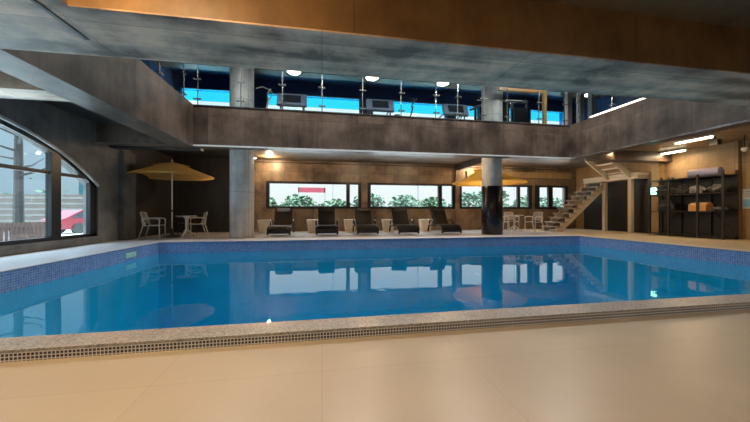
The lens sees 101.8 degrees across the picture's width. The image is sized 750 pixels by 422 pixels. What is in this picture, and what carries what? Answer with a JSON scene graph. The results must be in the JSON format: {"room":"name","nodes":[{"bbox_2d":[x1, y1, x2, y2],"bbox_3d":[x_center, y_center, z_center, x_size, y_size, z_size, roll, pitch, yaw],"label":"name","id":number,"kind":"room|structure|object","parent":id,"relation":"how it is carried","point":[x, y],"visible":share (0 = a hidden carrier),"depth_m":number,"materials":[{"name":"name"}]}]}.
{"room":"indoor swimming pool","nodes":[
{"label":"indoor swimming pool","id":0,"kind":"room"},
{"bbox_2d":[13,0,67,5],"bbox_3d":[-3.907,-2.150,-1.608,3.750,0.600,8.170,0,0,-10],"label":"ceiling slab","id":1,"kind":"structure","parent":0,"point":[54,2],"depth_m":2.69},
{"bbox_2d":[0,243,158,337],"bbox_3d":[-5.443,2.301,5.083,0.015,2.898,6.960,0,0,-10],"label":"wall","id":2,"kind":"structure","parent":0,"point":[124,296],"depth_m":5.85,"materials":[{"name":"tile"}]},
{"bbox_2d":[0,241,161,271],"bbox_3d":[-5.580,0.844,5.186,0.280,0.012,7.210,0,0,-10],"label":"trim","id":3,"kind":"structure","parent":2,"relation":"attached to","point":[14,267],"depth_m":5.62,"materials":[{"name":"tile"}]},
{"bbox_2d":[39,100,119,123],"bbox_3d":[-6.159,-2.575,5.796,1.850,0.350,5.270,0,0,-10],"label":"ceiling","id":4,"kind":"structure","parent":0,"point":[71,107],"depth_m":7.28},
{"bbox_2d":[0,49,192,146],"bbox_3d":[-4.976,-2.450,6.002,0.550,1.200,5.270,0,0,-10],"label":"beam","id":5,"kind":"structure","parent":4,"relation":"attached to","point":[125,91],"depth_m":5.48,"materials":[{"name":"concrete"}]},
{"bbox_2d":[156,61,186,95],"bbox_3d":[-4.902,-3.670,6.101,0.070,1.240,5.080,0,0,-10],"label":"glass balustrade","id":6,"kind":"object","parent":5,"relation":"on","point":[159,71],"visible":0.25,"depth_m":8.46,"materials":[{"name":"metal"}]},
{"bbox_2d":[0,59,174,256],"bbox_3d":[-6.827,-2.350,3.279,0.370,7.200,18.800,0,0,-10],"label":"wall","id":7,"kind":"structure","parent":0,"point":[75,135],"depth_m":7.72,"materials":[{"name":"concrete"}]},
{"bbox_2d":[0,71,69,101],"bbox_3d":[-5.973,-2.125,4.727,1.850,0.550,0.480,0,0,-10],"label":"ceiling","id":8,"kind":"structure","parent":7,"relation":"attached to","point":[11,87],"depth_m":4.68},
{"bbox_2d":[0,115,98,245],"bbox_3d":[-6.964,-0.637,4.707,0.170,2.575,7.260,0,0,-10],"label":"window","id":9,"kind":"structure","parent":7,"relation":"in","point":[54,156],"depth_m":6.94,"materials":[{"name":"metal"}]},
{"bbox_2d":[119,150,135,239],"bbox_3d":[-7.676,-0.500,9.476,0.120,2.700,0.600,0,0,-10],"label":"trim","id":10,"kind":"structure","parent":7,"relation":"attached to","point":[127,160],"depth_m":9.36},
{"bbox_2d":[109,146,203,151],"bbox_3d":[-6.450,-2.050,9.080,2.400,0.400,0.300,0,0,-10],"label":"trim","id":11,"kind":"structure","parent":7,"relation":"attached to","point":[113,147],"depth_m":9.03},
{"bbox_2d":[0,304,749,362],"bbox_3d":[3.046,1.009,2.915,19.000,0.282,0.220,0,0,-10],"label":"drain grate","id":12,"kind":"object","parent":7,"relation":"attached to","point":[139,348],"depth_m":2.22,"materials":[{"name":"plastic"}]},
{"bbox_2d":[0,294,749,353],"bbox_3d":[3.046,0.859,2.912,19.000,0.018,0.225,0,0,-10],"label":"trim","id":13,"kind":"structure","parent":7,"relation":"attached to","point":[180,334],"depth_m":2.31,"materials":[{"name":"stone"}]},
{"bbox_2d":[153,60,604,98],"bbox_3d":[1.329,-5.560,12.792,19.000,0.280,0.450,0,0,-10],"label":"trim","id":14,"kind":"structure","parent":7,"relation":"attached to","point":[162,63],"depth_m":12.29,"materials":[{"name":"black metal"}]},
{"bbox_2d":[193,104,569,125],"bbox_3d":[0.850,-3.035,9.709,12.200,0.030,0.080,0,0,-10],"label":"trim","id":15,"kind":"structure","parent":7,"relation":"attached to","point":[193,104],"depth_m":9.50,"materials":[{"name":"metal"}]},
{"bbox_2d":[96,105,671,162],"bbox_3d":[1.796,-2.460,10.107,19.000,1.120,0.500,0,0,-10],"label":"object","id":16,"kind":"structure","parent":7,"relation":"attached to","point":[228,126],"depth_m":9.51,"materials":[{"name":"concrete"}]},
{"bbox_2d":[193,65,568,124],"bbox_3d":[0.825,-3.640,9.855,12.314,1.240,0.096,0,0,-10],"label":"glass balustrade","id":17,"kind":"object","parent":16,"relation":"on","point":[197,78],"visible":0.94,"depth_m":9.66,"materials":[{"name":"metal"}]},
{"bbox_2d":[193,144,569,158],"bbox_3d":[0.853,-1.895,9.692,12.200,0.040,0.035,0,0,-10],"label":"trim","id":18,"kind":"structure","parent":16,"relation":"attached to","point":[193,144],"depth_m":9.50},
{"bbox_2d":[132,150,172,237],"bbox_3d":[-8.227,-2.400,11.130,0.300,7.100,2.850,0,0,-10],"label":"wall","id":19,"kind":"structure","parent":0,"point":[153,196],"depth_m":10.99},
{"bbox_2d":[159,236,578,328],"bbox_3d":[0.605,2.301,9.659,13.500,2.898,0.015,0,0,-10],"label":"wall","id":20,"kind":"structure","parent":0,"point":[276,286],"depth_m":9.41,"materials":[{"name":"tile"}]},
{"bbox_2d":[159,235,584,242],"bbox_3d":[0.723,0.844,9.799,13.720,0.012,0.280,0,0,-10],"label":"trim","id":21,"kind":"structure","parent":20,"relation":"attached to","point":[546,235],"depth_m":9.65,"materials":[{"name":"tile"}]},
{"bbox_2d":[169,68,575,101],"bbox_3d":[1.933,-5.825,9.319,19.000,0.250,9.900,0,0,-10],"label":"ceiling","id":22,"kind":"structure","parent":0,"point":[174,70],"depth_m":13.64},
{"bbox_2d":[173,74,575,232],"bbox_3d":[1.055,-2.400,14.368,19.700,7.100,0.350,0,0,-10],"label":"wall","id":23,"kind":"structure","parent":0,"point":[470,219],"depth_m":13.70,"materials":[{"name":"wood"}]},
{"bbox_2d":[181,87,229,95],"bbox_3d":[-7.033,-4.535,12.815,2.030,1.270,0.100,0,0,-10],"label":"window","id":24,"kind":"structure","parent":23,"relation":"in","point":[190,88],"depth_m":12.75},
{"bbox_2d":[266,92,359,112],"bbox_3d":[-2.693,-4.535,13.569,4.100,1.270,0.100,0,0,-10],"label":"window","id":25,"kind":"structure","parent":23,"relation":"in","point":[267,93],"depth_m":13.64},
{"bbox_2d":[266,181,360,208],"bbox_3d":[-2.674,-0.745,13.573,4.140,1.190,0.120,0,0,-10],"label":"window","id":26,"kind":"structure","parent":23,"relation":"in","point":[268,183],"depth_m":13.54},
{"bbox_2d":[372,100,446,117],"bbox_3d":[1.647,-4.535,14.323,3.650,1.270,0.100,0,0,-10],"label":"window","id":27,"kind":"structure","parent":23,"relation":"in","point":[393,100],"depth_m":14.39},
{"bbox_2d":[367,183,454,208],"bbox_3d":[1.760,-0.745,14.343,4.280,1.190,0.120,0,0,-10],"label":"window","id":28,"kind":"structure","parent":23,"relation":"in","point":[439,186],"depth_m":14.35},
{"bbox_2d":[254,161,569,170],"bbox_3d":[2.172,-2.150,14.364,16.000,0.040,0.040,0,0,-10],"label":"trim","id":29,"kind":"structure","parent":23,"relation":"attached to","point":[254,161],"depth_m":14.06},
{"bbox_2d":[455,168,459,224],"bbox_3d":[3.943,-0.640,14.631,0.180,2.980,0.120,0,0,-10],"label":"trim","id":30,"kind":"structure","parent":23,"relation":"attached to","point":[457,172],"depth_m":14.58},
{"bbox_2d":[455,158,481,169],"bbox_3d":[4.276,-2.125,12.771,0.200,0.250,3.900,0,0,-10],"label":"beam","id":31,"kind":"structure","parent":23,"relation":"attached to","point":[476,161],"depth_m":13.31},
{"bbox_2d":[460,185,531,208],"bbox_3d":[5.991,-0.745,15.079,3.870,1.190,0.120,0,0,-10],"label":"window","id":32,"kind":"structure","parent":23,"relation":"in","point":[529,187],"depth_m":15.23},
{"bbox_2d":[467,171,570,178],"bbox_3d":[7.251,-1.845,15.216,5.700,0.290,0.100,0,0,-10],"label":"trim","id":33,"kind":"structure","parent":23,"relation":"attached to","point":[515,174],"depth_m":15.34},
{"bbox_2d":[530,109,563,124],"bbox_3d":[8.765,-4.535,15.561,2.000,1.270,0.100,0,0,-10],"label":"window","id":34,"kind":"structure","parent":23,"relation":"in","point":[562,112],"depth_m":15.57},
{"bbox_2d":[535,185,567,208],"bbox_3d":[8.991,-0.745,15.600,1.860,1.190,0.120,0,0,-10],"label":"window","id":35,"kind":"structure","parent":23,"relation":"in","point":[537,187],"depth_m":15.53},
{"bbox_2d":[0,310,749,421],"bbox_3d":[3.685,1.087,-0.760,19.600,0.325,7.240,0,0,-10],"label":"floor","id":36,"kind":"structure","parent":0,"point":[695,367],"depth_m":1.67,"materials":[{"name":"tile"}]},
{"bbox_2d":[0,228,749,267],"bbox_3d":[2.030,1.000,8.757,19.600,0.300,11.640,0,0,-10],"label":"floor","id":37,"kind":"structure","parent":0,"point":[201,236],"depth_m":10.17,"materials":[{"name":"tile"}]},
{"bbox_2d":[138,212,165,238],"bbox_3d":[-7.130,0.421,9.765,0.609,0.867,0.562,0,0,-17],"label":"patio chair","id":38,"kind":"object","parent":37,"relation":"on","point":[143,218],"visible":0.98,"depth_m":9.60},
{"bbox_2d":[127,159,213,237],"bbox_3d":[-6.870,-0.470,10.326,2.468,2.640,2.468,0,0,-10],"label":"patio umbrella","id":39,"kind":"object","parent":37,"relation":"on","point":[171,171],"visible":0.95,"depth_m":10.29,"materials":[{"name":"yellow fabric"}]},
{"bbox_2d":[176,216,196,237],"bbox_3d":[-6.350,0.486,10.253,0.620,0.721,0.642,0,0,-10],"label":"patio table","id":40,"kind":"object","parent":37,"relation":"on","point":[185,217],"visible":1,"depth_m":10.23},
{"bbox_2d":[177,212,196,234],"bbox_3d":[-7.063,0.421,11.482,0.562,0.867,0.608,0,0,-20],"label":"patio chair","id":41,"kind":"object","parent":37,"relation":"on","point":[183,213],"visible":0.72,"depth_m":11.64,"materials":[{"name":"white plastic"}]},
{"bbox_2d":[187,212,208,236],"bbox_3d":[-6.319,0.421,10.916,0.608,0.867,0.562,0,0,-40],"label":"patio chair","id":42,"kind":"object","parent":37,"relation":"on","point":[205,213],"visible":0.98,"depth_m":10.89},
{"bbox_2d":[230,66,253,238],"bbox_3d":[-4.422,-2.425,10.143,0.750,6.550,0.750,0,0,-10],"label":"concrete column","id":43,"kind":"structure","parent":37,"relation":"on","point":[241,161],"depth_m":9.83,"materials":[{"name":"concrete"}]},
{"bbox_2d":[257,220,271,232],"bbox_3d":[-4.464,0.585,12.368,0.500,0.530,0.500,0,0,-10],"label":"side table","id":44,"kind":"object","parent":37,"relation":"on","point":[262,224],"visible":0.79,"depth_m":12.15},
{"bbox_2d":[267,208,294,234],"bbox_3d":[-3.527,0.324,11.532,0.876,1.006,1.684,0,0,-10],"label":"sun lounger","id":45,"kind":"object","parent":37,"relation":"on","point":[282,219],"visible":1,"depth_m":11.83,"materials":[{"name":"fabric"}]},
{"bbox_2d":[277,208,289,211],"bbox_3d":[-3.626,-0.080,12.101,0.484,0.159,0.116,0,0,-10],"label":"pillow","id":46,"kind":"object","parent":45,"relation":"on","point":[278,209],"depth_m":12.07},
{"bbox_2d":[307,220,317,232],"bbox_3d":[-2.582,0.585,12.695,0.500,0.530,0.500,0,0,-10],"label":"side table","id":47,"kind":"object","parent":37,"relation":"on","point":[311,226],"visible":0.64,"depth_m":12.48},
{"bbox_2d":[315,208,338,234],"bbox_3d":[-1.863,0.324,11.770,0.876,1.006,1.684,0,0,-10],"label":"sun lounger","id":48,"kind":"object","parent":37,"relation":"on","point":[326,216],"visible":1,"depth_m":12.06,"materials":[{"name":"fabric"}]},
{"bbox_2d":[320,208,332,211],"bbox_3d":[-1.962,-0.080,12.339,0.484,0.159,0.116,0,0,-10],"label":"pillow","id":49,"kind":"object","parent":48,"relation":"on","point":[321,209],"depth_m":12.31,"materials":[{"name":"black fabric"}]},
{"bbox_2d":[344,219,355,231],"bbox_3d":[-1.065,0.585,12.959,0.500,0.530,0.500,0,0,-10],"label":"side table","id":50,"kind":"object","parent":37,"relation":"on","point":[348,223],"visible":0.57,"depth_m":12.75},
{"bbox_2d":[353,208,378,233],"bbox_3d":[-0.396,0.324,11.974,0.876,1.006,1.684,0,0,-10],"label":"sun lounger","id":51,"kind":"object","parent":37,"relation":"on","point":[364,223],"visible":1,"depth_m":12.26,"materials":[{"name":"black plastic"}]},
{"bbox_2d":[381,219,393,231],"bbox_3d":[0.569,0.585,13.192,0.500,0.530,0.500,0,0,-10],"label":"side table","id":52,"kind":"object","parent":37,"relation":"on","point":[385,222],"visible":0.86,"depth_m":12.99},
{"bbox_2d":[389,208,419,233],"bbox_3d":[1.129,0.324,12.189,0.876,1.006,1.684,0,0,-10],"label":"sun lounger","id":53,"kind":"object","parent":37,"relation":"on","point":[400,220],"visible":1,"depth_m":12.47,"materials":[{"name":"black plastic"}]},
{"bbox_2d":[418,219,431,231],"bbox_3d":[2.224,0.585,13.480,0.500,0.530,0.500,0,0,-10],"label":"side table","id":54,"kind":"object","parent":37,"relation":"on","point":[423,223],"visible":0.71,"depth_m":13.27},
{"bbox_2d":[427,208,461,232],"bbox_3d":[2.804,0.324,12.480,0.876,1.006,1.684,0,0,-10],"label":"sun lounger","id":55,"kind":"object","parent":37,"relation":"on","point":[438,215],"visible":1,"depth_m":12.76,"materials":[{"name":"black plastic"}]},
{"bbox_2d":[452,169,526,186],"bbox_3d":[4.810,-0.570,12.914,2.916,2.840,2.916,0,0,-10],"label":"patio umbrella","id":56,"kind":"object","parent":37,"relation":"on","point":[475,179],"visible":0.44,"depth_m":12.81,"materials":[{"name":"yellow fabric"}]},
{"bbox_2d":[481,86,502,234],"bbox_3d":[4.484,-2.425,11.691,0.770,6.550,0.770,0,0,-10],"label":"concrete column","id":57,"kind":"structure","parent":37,"relation":"on","point":[492,168],"depth_m":11.37,"materials":[{"name":"black tile"}]},
{"bbox_2d":[503,212,519,229],"bbox_3d":[6.249,0.421,14.050,0.562,0.867,0.608,0,0,0],"label":"patio chair","id":58,"kind":"object","parent":37,"relation":"on","point":[507,219],"visible":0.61,"depth_m":14.20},
{"bbox_2d":[505,215,523,231],"bbox_3d":[5.919,0.486,12.955,0.740,0.721,0.740,0,0,-10],"label":"patio table","id":59,"kind":"object","parent":37,"relation":"on","point":[513,216],"visible":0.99,"depth_m":12.90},
{"bbox_2d":[524,212,544,231],"bbox_3d":[6.872,0.421,13.140,0.608,0.867,0.562,0,0,-25],"label":"patio chair","id":60,"kind":"object","parent":37,"relation":"on","point":[539,213],"visible":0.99,"depth_m":13.16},
{"bbox_2d":[540,161,649,232],"bbox_3d":[9.355,-0.695,13.273,2.940,3.090,2.590,0,0,-10],"label":"staircase","id":61,"kind":"structure","parent":37,"relation":"on","point":[628,176],"depth_m":13.47,"materials":[{"name":"wood"}]},
{"bbox_2d":[648,170,738,239],"bbox_3d":[10.858,-0.230,10.540,0.615,2.160,2.210,0,0,-10],"label":"storage rack","id":62,"kind":"object","parent":37,"relation":"on","point":[722,223],"visible":0.86,"depth_m":10.28,"materials":[{"name":"metal"}]},
{"bbox_2d":[655,185,674,194],"bbox_3d":[10.698,-0.819,11.269,0.304,0.379,0.601,0,0,-10],"label":"wrapped bundle","id":63,"kind":"object","parent":62,"relation":"on","point":[662,190],"visible":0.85,"depth_m":11.27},
{"bbox_2d":[656,200,676,210],"bbox_3d":[10.700,-0.248,11.236,0.292,0.417,0.597,0,0,-10],"label":"wrapped bundle","id":64,"kind":"object","parent":62,"relation":"on","point":[662,206],"visible":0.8,"depth_m":11.24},
{"bbox_2d":[674,184,688,193],"bbox_3d":[10.783,-0.798,10.745,0.301,0.339,0.384,0,0,-10],"label":"wrapped bundle","id":65,"kind":"object","parent":62,"relation":"on","point":[681,189],"visible":0.99,"depth_m":10.72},
{"bbox_2d":[650,174,738,181],"bbox_3d":[10.851,-1.155,10.539,0.590,0.030,2.210,0,0,-10],"label":"shelf","id":66,"kind":"object","parent":62,"relation":"attached to","point":[710,177],"depth_m":10.28,"materials":[{"name":"metal"}]},
{"bbox_2d":[650,211,738,211],"bbox_3d":[10.851,-0.015,10.539,0.590,0.030,2.210,0,0,-10],"label":"shelf","id":67,"kind":"object","parent":62,"relation":"attached to","point":[650,211],"depth_m":10.14,"materials":[{"name":"metal"}]},
{"bbox_2d":[650,232,738,237],"bbox_3d":[10.851,0.785,10.539,0.590,0.030,2.210,0,0,-10],"label":"shelf","id":68,"kind":"object","parent":62,"relation":"attached to","point":[697,235],"depth_m":10.19,"materials":[{"name":"metal"}]},
{"bbox_2d":[652,192,738,196],"bbox_3d":[10.851,-0.605,10.539,0.590,0.030,2.210,0,0,-10],"label":"shelf","id":69,"kind":"object","parent":62,"relation":"attached to","point":[703,194],"depth_m":10.28,"materials":[{"name":"metal"}]},
{"bbox_2d":[689,185,705,192],"bbox_3d":[10.869,-0.775,10.316,0.299,0.287,0.439,0,0,-10],"label":"wrapped bundle","id":70,"kind":"object","parent":62,"relation":"on","point":[692,188],"visible":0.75,"depth_m":10.28,"materials":[{"name":"fabric"}]},
{"bbox_2d":[688,202,713,210],"bbox_3d":[10.843,-0.175,10.147,0.340,0.290,0.480,0,0,-10],"label":"cardboard box","id":71,"kind":"object","parent":62,"relation":"on","point":[703,206],"visible":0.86,"depth_m":10.01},
{"bbox_2d":[687,167,723,176],"bbox_3d":[10.861,-1.300,10.043,0.260,0.260,0.850,0,0,-10],"label":"rolled mat","id":72,"kind":"object","parent":62,"relation":"on","point":[716,170],"visible":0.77,"depth_m":9.94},
{"bbox_2d":[707,184,726,191],"bbox_3d":[10.955,-0.768,9.768,0.309,0.262,0.457,0,0,-10],"label":"wrapped bundle","id":73,"kind":"object","parent":62,"relation":"on","point":[715,187],"visible":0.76,"depth_m":9.75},
{"bbox_2d":[0,0,749,105],"bbox_3d":[2.823,-1.857,4.195,19.000,0.015,0.960,0,0,-10],"label":"ceiling beam","id":74,"kind":"structure","parent":0,"point":[25,26],"depth_m":3.58,"materials":[{"name":"concrete"}]},
{"bbox_2d":[30,0,88,39],"bbox_3d":[-3.013,-1.845,2.851,0.040,0.011,0.850,0,0,-10],"label":"trim","id":75,"kind":"structure","parent":74,"relation":"attached to","point":[36,2],"depth_m":2.91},
{"bbox_2d":[158,125,749,168],"bbox_3d":[1.913,-2.450,9.432,19.000,0.400,9.670,0,0,-10],"label":"ceiling","id":76,"kind":"structure","parent":0,"point":[261,155],"depth_m":12.36,"materials":[{"name":"paint"}]},
{"bbox_2d":[256,86,272,107],"bbox_3d":[-3.953,-3.478,10.478,0.900,1.625,0.538,0,0,-10],"label":"exercise bike","id":77,"kind":"object","parent":76,"relation":"on","point":[269,98],"visible":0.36,"depth_m":10.49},
{"bbox_2d":[277,93,306,109],"bbox_3d":[-2.991,-3.378,11.254,1.000,1.457,1.800,0,0,-10],"label":"treadmill","id":78,"kind":"object","parent":76,"relation":"on","point":[291,100],"visible":0.59,"depth_m":10.48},
{"bbox_2d":[366,99,393,114],"bbox_3d":[0.063,-3.378,11.785,1.000,1.457,1.800,0,0,-10],"label":"treadmill","id":79,"kind":"object","parent":76,"relation":"on","point":[374,105],"visible":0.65,"depth_m":11.00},
{"bbox_2d":[395,96,416,115],"bbox_3d":[1.121,-3.478,11.360,0.900,1.625,0.538,0,0,-10],"label":"exercise bike","id":80,"kind":"object","parent":76,"relation":"on","point":[407,96],"visible":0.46,"depth_m":11.34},
{"bbox_2d":[306,152,584,161],"bbox_3d":[3.591,-2.230,12.043,13.200,0.040,0.700,0,0,-10],"label":"trim","id":81,"kind":"structure","parent":76,"relation":"attached to","point":[306,152],"depth_m":11.93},
{"bbox_2d":[439,104,468,118],"bbox_3d":[2.920,-3.378,12.281,1.000,1.457,1.800,0,0,-10],"label":"treadmill","id":82,"kind":"object","parent":76,"relation":"on","point":[448,109],"visible":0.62,"depth_m":11.50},
{"bbox_2d":[469,97,527,122],"bbox_3d":[5.265,-3.750,12.978,2.860,2.200,0.470,0,0,-10],"label":"machine","id":83,"kind":"object","parent":76,"relation":"on","point":[517,114],"visible":0.37,"depth_m":13.11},
{"bbox_2d":[498,87,546,123],"bbox_3d":[5.381,-3.590,11.116,1.910,1.880,0.100,0,0,-10],"label":"frame","id":84,"kind":"object","parent":76,"relation":"on","point":[543,92],"visible":0.68,"depth_m":11.21,"materials":[{"name":"brown wood"}]},
{"bbox_2d":[564,92,571,124],"bbox_3d":[8.082,-4.175,12.773,0.200,3.050,0.200,0,0,-10],"label":"post","id":85,"kind":"object","parent":76,"relation":"on","point":[568,95],"visible":0.29,"depth_m":12.68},
{"bbox_2d":[576,93,584,122],"bbox_3d":[8.673,-4.175,12.875,0.200,3.050,0.200,0,0,-10],"label":"post","id":86,"kind":"object","parent":76,"relation":"on","point":[581,96],"visible":0.29,"depth_m":12.79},
{"bbox_2d":[588,94,595,118],"bbox_3d":[9.215,-4.175,12.970,0.200,3.050,0.200,0,0,-10],"label":"post","id":87,"kind":"object","parent":76,"relation":"on","point":[591,97],"visible":0.29,"depth_m":12.89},
{"bbox_2d":[570,98,749,158],"bbox_3d":[7.561,-2.465,8.181,0.500,1.170,5.270,0,0,-10],"label":"trim","id":88,"kind":"structure","parent":76,"relation":"attached to","point":[648,119],"depth_m":8.21,"materials":[{"name":"concrete"}]},
{"bbox_2d":[575,93,615,122],"bbox_3d":[7.512,-3.670,8.258,0.070,1.240,5.080,0,0,-10],"label":"glass balustrade","id":89,"kind":"object","parent":88,"relation":"on","point":[577,101],"visible":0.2,"depth_m":10.62,"materials":[{"name":"metal"}]},
{"bbox_2d":[590,98,646,117],"bbox_3d":[7.180,-3.085,9.013,0.065,0.050,1.900,0,0,-10],"label":"led light strip","id":90,"kind":"object","parent":88,"relation":"on","point":[632,102],"visible":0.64,"depth_m":8.95,"materials":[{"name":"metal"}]},
{"bbox_2d":[570,119,749,158],"bbox_3d":[7.318,-1.875,8.131,0.035,0.040,5.255,0,0,-10],"label":"trim","id":91,"kind":"structure","parent":88,"relation":"attached to","point":[747,120],"depth_m":7.60,"materials":[{"name":"metal"}]},
{"bbox_2d":[660,148,687,154],"bbox_3d":[10.723,-2.176,11.303,0.100,0.108,1.400,0,0,-10],"label":"tube light","id":92,"kind":"object","parent":76,"relation":"attached to","point":[682,149],"visible":0.65,"depth_m":10.96,"materials":[{"name":"white"}]},
{"bbox_2d":[673,134,715,144],"bbox_3d":[9.570,-2.176,9.174,0.100,0.108,1.000,0,0,-10],"label":"tube light","id":93,"kind":"object","parent":76,"relation":"attached to","point":[708,136],"visible":1,"depth_m":9.10,"materials":[{"name":"white"}]},
{"bbox_2d":[709,137,721,145],"bbox_3d":[10.187,-2.125,9.129,0.160,0.250,0.200,0,0,-10],"label":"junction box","id":94,"kind":"object","parent":76,"relation":"hanging from","point":[715,141],"visible":1,"depth_m":9.07,"materials":[{"name":"plastic"}]},
{"bbox_2d":[532,0,749,28],"bbox_3d":[5.452,-2.550,0.019,15.250,0.200,8.170,0,0,-10],"label":"ceiling","id":95,"kind":"structure","parent":0,"point":[730,13],"depth_m":3.67,"materials":[{"name":"wood"}]},
{"bbox_2d":[576,95,749,239],"bbox_3d":[12.217,-2.350,6.589,0.370,7.200,18.800,0,0,-10],"label":"wall","id":96,"kind":"structure","parent":0,"point":[722,155],"depth_m":11.07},
{"bbox_2d":[68,0,749,72],"bbox_3d":[4.671,-2.158,4.516,15.250,0.585,0.960,0,0,-10],"label":"ceiling beam","id":97,"kind":"structure","parent":96,"relation":"attached to","point":[529,25],"depth_m":3.47,"materials":[{"name":"wood"}]},
{"bbox_2d":[584,179,647,232],"bbox_3d":[10.775,-0.275,13.672,0.085,2.250,3.350,0,0,-10],"label":"door","id":98,"kind":"structure","parent":96,"relation":"in","point":[617,191],"depth_m":13.44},
{"bbox_2d":[651,162,664,233],"bbox_3d":[10.994,-0.700,11.848,0.280,3.100,0.260,0,0,-10],"label":"trim","id":99,"kind":"structure","parent":96,"relation":"attached to","point":[657,169],"depth_m":11.81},
{"bbox_2d":[734,140,741,238],"bbox_3d":[11.447,-0.700,9.617,0.150,3.100,0.090,0,0,-10],"label":"trim","id":100,"kind":"structure","parent":96,"relation":"attached to","point":[738,143],"depth_m":9.58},
{"bbox_2d":[742,189,749,208],"bbox_3d":[11.559,-0.410,9.287,0.024,0.620,0.540,0,0,-10],"label":"notice","id":101,"kind":"object","parent":96,"relation":"attached to","point":[745,192],"visible":1,"depth_m":9.47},
{"bbox_2d":[579,236,749,303],"bbox_3d":[7.843,2.301,7.392,0.015,2.898,6.960,0,0,-10],"label":"wall","id":102,"kind":"structure","parent":0,"point":[600,280],"depth_m":8.32,"materials":[{"name":"tile"}]},
{"bbox_2d":[584,236,749,251],"bbox_3d":[7.961,0.844,7.397,0.280,0.012,6.930,0,0,-10],"label":"trim","id":103,"kind":"structure","parent":102,"relation":"attached to","point":[584,236],"depth_m":7.87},
{"label":"outside","id":104,"kind":"structure","parent":0,"visible":0},
{"bbox_2d":[61,230,82,235],"bbox_3d":[-4.281,1.375,24.631,120.000,0.150,110.000,0,0,-10],"label":"ground","id":105,"kind":"structure","parent":104,"point":[67,232],"depth_m":18.44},
{"bbox_2d":[0,222,62,240],"bbox_3d":[-10.226,0.785,6.190,0.070,0.930,9.300,0,0,-10],"label":"picket fence","id":106,"kind":"object","parent":105,"relation":"on","point":[25,230],"visible":0.34,"depth_m":9.25,"materials":[{"name":"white wood"}]},
{"bbox_2d":[0,127,68,222],"bbox_3d":[-12.173,-1.949,10.287,3.157,6.505,3.040,0,0,-10],"label":"utility pole","id":107,"kind":"object","parent":105,"relation":"on","point":[18,159],"visible":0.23,"depth_m":10.37,"materials":[{"name":"grey concrete"}]},
{"bbox_2d":[0,194,82,229],"bbox_3d":[-26.144,0.000,24.865,13.100,2.600,6.050,0,0,-10],"label":"building","id":108,"kind":"structure","parent":105,"relation":"on","point":[34,204],"depth_m":22.09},
{"bbox_2d":[41,210,82,233],"bbox_3d":[-18.254,0.590,19.766,1.800,1.420,4.300,0,0,15],"label":"car","id":109,"kind":"object","parent":105,"relation":"on","point":[72,220],"visible":0.23,"depth_m":18.14,"materials":[{"name":"red metal"}]},
{"bbox_2d":[280,194,316,205],"bbox_3d":[-6.040,-0.076,24.345,2.879,2.786,2.807,0,0,-10],"label":"tree","id":110,"kind":"object","parent":105,"relation":"on","point":[300,200],"visible":0.52,"depth_m":23.81,"materials":[{"name":"green plant"}]},
{"bbox_2d":[298,187,324,200],"bbox_3d":[-5.688,-0.475,27.472,2.400,3.450,0.080,0,0,-10],"label":"banner","id":111,"kind":"object","parent":105,"relation":"on","point":[300,189],"visible":0.57,"depth_m":27.43,"materials":[{"name":"fabric"}]},
{"bbox_2d":[318,198,345,205],"bbox_3d":[-3.097,0.105,23.813,2.801,2.411,2.706,0,0,-10],"label":"tree","id":112,"kind":"object","parent":105,"relation":"on","point":[339,202],"visible":0.3,"depth_m":23.28,"materials":[{"name":"green plant"}]},
{"bbox_2d":[351,193,384,206],"bbox_3d":[-0.561,-0.170,25.279,2.909,2.955,2.763,0,0,-10],"label":"tree","id":113,"kind":"object","parent":105,"relation":"on","point":[376,198],"visible":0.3,"depth_m":24.97,"materials":[{"name":"green plant"}]},
{"bbox_2d":[277,202,515,206],"bbox_3d":[3.232,0.199,28.335,30.350,2.358,1.223,0,0,-10],"label":"hedge","id":114,"kind":"object","parent":105,"relation":"on","point":[281,202],"visible":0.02,"depth_m":28.79,"materials":[{"name":"green plant"}]},
{"bbox_2d":[388,194,421,206],"bbox_3d":[2.444,-0.092,24.776,2.784,2.796,2.794,0,0,-10],"label":"tree","id":115,"kind":"object","parent":105,"relation":"on","point":[402,201],"visible":0.55,"depth_m":24.23,"materials":[{"name":"green plant"}]},
{"bbox_2d":[419,197,448,206],"bbox_3d":[4.965,0.014,26.233,2.697,2.663,2.743,0,0,-10],"label":"tree","id":116,"kind":"object","parent":105,"relation":"on","point":[431,201],"visible":0.44,"depth_m":25.69,"materials":[{"name":"green plant"}]},
{"bbox_2d":[462,191,480,206],"bbox_3d":[7.937,-0.243,25.729,2.762,3.097,2.853,0,0,-10],"label":"tree","id":117,"kind":"object","parent":105,"relation":"on","point":[466,197],"visible":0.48,"depth_m":25.17,"materials":[{"name":"green plant"}]},
{"bbox_2d":[478,191,509,206],"bbox_3d":[10.487,-0.434,27.221,2.885,3.476,2.878,0,0,-10],"label":"tree","id":118,"kind":"object","parent":105,"relation":"on","point":[505,195],"visible":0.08,"depth_m":26.72,"materials":[{"name":"green plant"}]},
{"bbox_2d":[513,195,546,206],"bbox_3d":[13.450,-0.106,26.699,2.803,2.860,2.770,0,0,-10],"label":"tree","id":119,"kind":"object","parent":105,"relation":"on","point":[523,201],"visible":0.3,"depth_m":26.30,"materials":[{"name":"green plant"}]},
{"bbox_2d":[541,197,561,206],"bbox_3d":[16.175,-0.070,28.151,2.914,2.749,2.852,0,0,-10],"label":"tree","id":120,"kind":"object","parent":105,"relation":"on","point":[557,201],"visible":0.2,"depth_m":27.70,"materials":[{"name":"green plant"}]},
{"bbox_3d":[1.200,3.850,6.238,13.500,0.200,6.960,0,0,-10],"label":"floor","id":121,"kind":"structure","parent":0,"visible":0},
{"bbox_2d":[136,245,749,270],"bbox_3d":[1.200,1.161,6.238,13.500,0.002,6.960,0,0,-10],"label":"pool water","id":122,"kind":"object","parent":121,"relation":"in","point":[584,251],"visible":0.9,"depth_m":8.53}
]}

